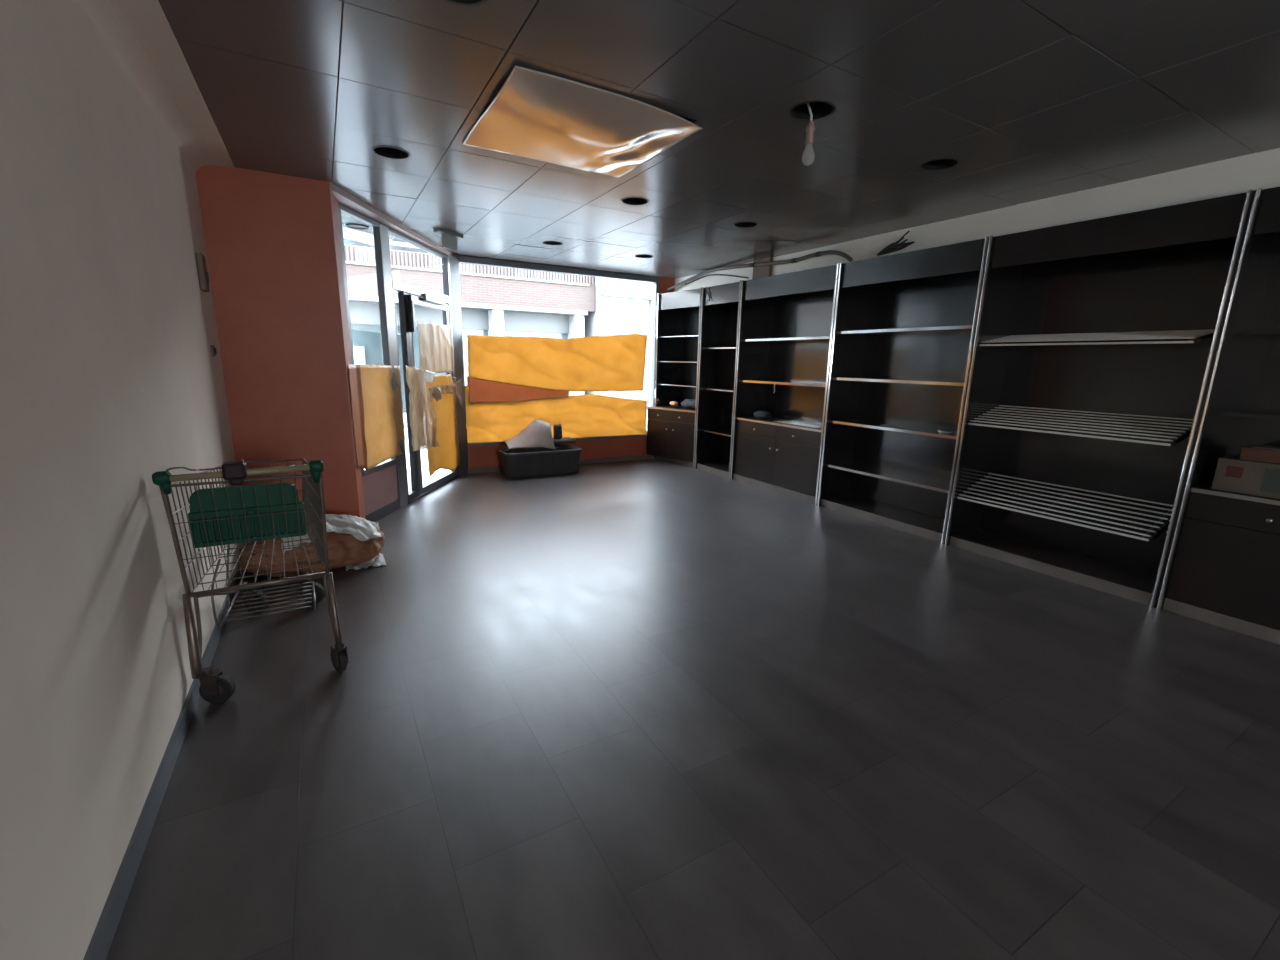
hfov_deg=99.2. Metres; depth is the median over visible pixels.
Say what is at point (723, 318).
bay
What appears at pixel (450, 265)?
window
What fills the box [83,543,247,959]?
baseboard
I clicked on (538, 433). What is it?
paper sheet
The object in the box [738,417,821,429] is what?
countertop
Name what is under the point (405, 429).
road
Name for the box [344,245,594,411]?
brick building
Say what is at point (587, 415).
covering
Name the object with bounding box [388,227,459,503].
door
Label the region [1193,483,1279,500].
countertop
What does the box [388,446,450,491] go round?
ground
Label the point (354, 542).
crumpled bag
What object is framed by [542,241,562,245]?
recessed light
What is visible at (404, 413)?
ground
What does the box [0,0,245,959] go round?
wall
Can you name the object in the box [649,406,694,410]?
countertop
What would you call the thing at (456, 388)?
cellophane
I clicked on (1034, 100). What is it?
ceiling
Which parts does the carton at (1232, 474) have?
panel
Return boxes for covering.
[348,364,405,470]
[425,374,459,475]
[464,386,646,442]
[467,334,646,390]
[467,376,568,401]
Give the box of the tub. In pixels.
[498,445,581,477]
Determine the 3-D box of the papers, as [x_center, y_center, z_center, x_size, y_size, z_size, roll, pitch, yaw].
[1.844,-0.643,6.271,0.181,0.011,0.680,-6,14,-29]
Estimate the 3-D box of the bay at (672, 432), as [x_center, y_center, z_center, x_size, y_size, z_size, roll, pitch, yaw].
[0.668,-1.492,8.120,0.657,2.503,1.040,-8,15,-36]
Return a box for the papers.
[774,421,821,427]
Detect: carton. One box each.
[1211,454,1279,498]
[1240,444,1279,463]
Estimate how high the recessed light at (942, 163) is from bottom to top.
0.113 m
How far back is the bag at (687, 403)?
7.99 m
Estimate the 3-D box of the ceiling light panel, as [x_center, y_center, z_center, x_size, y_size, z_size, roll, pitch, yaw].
[-0.340,-1.903,3.027,1.040,0.048,1.040,-6,14,-29]
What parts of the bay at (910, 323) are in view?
panel, shelf, shelf, shelf, shelf, panel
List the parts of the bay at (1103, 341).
panel, rail, rail, rail, panel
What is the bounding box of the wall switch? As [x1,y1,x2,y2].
[211,345,216,355]
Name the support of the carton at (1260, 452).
on the carton at (1232, 474)
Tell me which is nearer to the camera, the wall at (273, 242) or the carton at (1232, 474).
the carton at (1232, 474)
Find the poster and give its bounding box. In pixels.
[353,346,365,364]
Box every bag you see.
[239,514,385,576]
[681,399,695,409]
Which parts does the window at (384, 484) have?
panel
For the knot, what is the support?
attached to the cellophane at (456, 388)
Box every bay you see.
[646,287,704,468]
[697,280,744,479]
[733,263,843,505]
[821,236,994,544]
[950,188,1263,609]
[1163,187,1279,644]
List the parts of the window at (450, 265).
corner post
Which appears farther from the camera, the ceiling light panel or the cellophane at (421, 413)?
the cellophane at (421, 413)
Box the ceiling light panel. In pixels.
[462,66,702,177]
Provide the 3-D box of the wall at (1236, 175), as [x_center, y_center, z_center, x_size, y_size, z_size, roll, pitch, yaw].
[3.467,-1.911,3.577,0.350,0.320,11.360,-6,14,-29]
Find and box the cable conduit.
[667,250,852,290]
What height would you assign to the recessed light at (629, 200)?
0.113 m
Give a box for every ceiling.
[158,0,1279,278]
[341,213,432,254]
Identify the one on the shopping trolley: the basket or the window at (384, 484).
the basket
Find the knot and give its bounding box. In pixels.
[432,387,441,400]
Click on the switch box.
(203, 277)
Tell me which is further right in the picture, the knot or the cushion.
the cushion
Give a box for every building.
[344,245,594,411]
[584,277,652,408]
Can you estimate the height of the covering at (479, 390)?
0.361 m
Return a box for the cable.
[685,274,748,284]
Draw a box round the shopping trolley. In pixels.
[152,458,347,703]
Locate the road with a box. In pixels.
[404,419,646,445]
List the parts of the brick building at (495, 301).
railing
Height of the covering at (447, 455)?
1.186 m
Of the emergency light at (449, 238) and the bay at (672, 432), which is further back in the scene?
the bay at (672, 432)
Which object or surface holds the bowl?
on the bay at (790, 320)
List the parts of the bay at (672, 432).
door, drawer, panel, door, drawer, panel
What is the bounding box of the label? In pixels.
[1225,466,1243,477]
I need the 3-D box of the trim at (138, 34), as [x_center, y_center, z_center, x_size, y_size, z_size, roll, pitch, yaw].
[-0.669,-1.200,-0.076,0.229,0.190,9.000,-6,14,-29]
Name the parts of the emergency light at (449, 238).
mounting plate, hanging panel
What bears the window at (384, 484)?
in the wall at (273, 242)
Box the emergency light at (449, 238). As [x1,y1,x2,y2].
[433,228,462,250]
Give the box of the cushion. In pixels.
[508,444,573,453]
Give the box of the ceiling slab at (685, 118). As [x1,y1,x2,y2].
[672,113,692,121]
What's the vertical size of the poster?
0.700 m
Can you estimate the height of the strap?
0.029 m
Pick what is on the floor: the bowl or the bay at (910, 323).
the bay at (910, 323)
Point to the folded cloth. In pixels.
(565, 440)
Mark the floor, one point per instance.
(647, 709)
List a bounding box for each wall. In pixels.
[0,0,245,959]
[196,165,365,542]
[468,277,674,467]
[674,148,1279,291]
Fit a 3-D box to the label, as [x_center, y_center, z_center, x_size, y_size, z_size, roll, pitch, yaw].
[3.530,-0.048,3.237,0.001,0.065,0.070,-6,14,-29]
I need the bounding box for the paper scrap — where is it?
[425,370,435,383]
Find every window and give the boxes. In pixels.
[337,203,407,521]
[442,254,658,475]
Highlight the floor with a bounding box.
[106,459,1279,959]
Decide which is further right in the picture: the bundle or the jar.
the bundle
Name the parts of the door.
frame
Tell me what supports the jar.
on the folded cloth
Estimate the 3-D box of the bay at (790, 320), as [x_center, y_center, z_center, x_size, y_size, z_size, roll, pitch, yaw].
[1.813,-1.102,6.432,0.513,2.503,1.506,-6,14,-29]
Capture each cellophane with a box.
[405,365,438,451]
[427,379,462,407]
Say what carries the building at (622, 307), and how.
on the ground at (404, 413)
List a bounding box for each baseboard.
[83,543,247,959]
[468,455,652,473]
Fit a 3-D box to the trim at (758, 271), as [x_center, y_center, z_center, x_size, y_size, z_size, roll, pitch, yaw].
[1.482,-2.543,6.587,0.052,0.240,0.290,-6,14,-29]
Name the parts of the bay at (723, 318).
panel, shelf, panel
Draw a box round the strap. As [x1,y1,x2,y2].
[880,424,904,428]
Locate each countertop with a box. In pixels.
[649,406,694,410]
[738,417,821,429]
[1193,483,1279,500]
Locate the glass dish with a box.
[938,430,955,434]
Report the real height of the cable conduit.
0.228 m
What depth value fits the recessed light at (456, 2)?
1.95 m
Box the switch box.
[195,253,209,291]
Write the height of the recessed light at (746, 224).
0.113 m
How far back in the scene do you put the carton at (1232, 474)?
3.19 m
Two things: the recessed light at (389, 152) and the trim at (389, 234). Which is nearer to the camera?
the recessed light at (389, 152)
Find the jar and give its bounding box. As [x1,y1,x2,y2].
[553,423,561,438]
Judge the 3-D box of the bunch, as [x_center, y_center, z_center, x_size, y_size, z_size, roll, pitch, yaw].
[2.347,-2.169,4.993,0.081,0.172,0.364,-6,14,-29]
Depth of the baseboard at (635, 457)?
8.15 m
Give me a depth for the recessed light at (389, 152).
3.46 m
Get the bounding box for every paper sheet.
[418,321,453,373]
[504,420,555,449]
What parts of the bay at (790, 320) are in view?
door, panel, drawer, shelf, shelf, door, drawer, panel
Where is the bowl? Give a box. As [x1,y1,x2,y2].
[753,411,771,418]
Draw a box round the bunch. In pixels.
[877,231,914,255]
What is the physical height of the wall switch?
0.070 m
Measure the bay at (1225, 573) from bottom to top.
2.500 m
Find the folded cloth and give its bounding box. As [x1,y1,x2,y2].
[553,437,575,443]
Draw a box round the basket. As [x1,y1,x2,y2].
[167,458,324,592]
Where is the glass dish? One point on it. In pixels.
(945, 432)
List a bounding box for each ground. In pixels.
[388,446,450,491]
[403,412,646,427]
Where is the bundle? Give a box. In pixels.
[670,401,677,406]
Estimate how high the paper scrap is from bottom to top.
0.150 m
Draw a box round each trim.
[75,0,234,173]
[329,182,451,255]
[389,234,438,256]
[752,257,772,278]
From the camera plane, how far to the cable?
7.17 m
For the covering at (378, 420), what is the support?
attached to the window at (384, 484)
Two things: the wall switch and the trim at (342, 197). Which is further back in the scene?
the trim at (342, 197)
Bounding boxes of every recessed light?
[346,224,368,229]
[371,146,410,159]
[444,0,487,5]
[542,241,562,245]
[621,197,648,204]
[635,254,652,257]
[734,221,757,227]
[789,100,834,165]
[920,158,959,170]
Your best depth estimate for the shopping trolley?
2.36 m
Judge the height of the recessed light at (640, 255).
0.113 m
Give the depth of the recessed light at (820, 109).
2.75 m
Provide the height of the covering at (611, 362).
0.849 m
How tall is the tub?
0.332 m
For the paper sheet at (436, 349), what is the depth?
6.17 m
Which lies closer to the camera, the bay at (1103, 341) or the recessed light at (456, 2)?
the recessed light at (456, 2)
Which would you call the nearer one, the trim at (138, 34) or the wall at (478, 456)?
the trim at (138, 34)
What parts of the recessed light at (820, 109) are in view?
pendant bulb, bulb, cord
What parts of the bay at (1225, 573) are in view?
door, drawer, shelf, panel, shelf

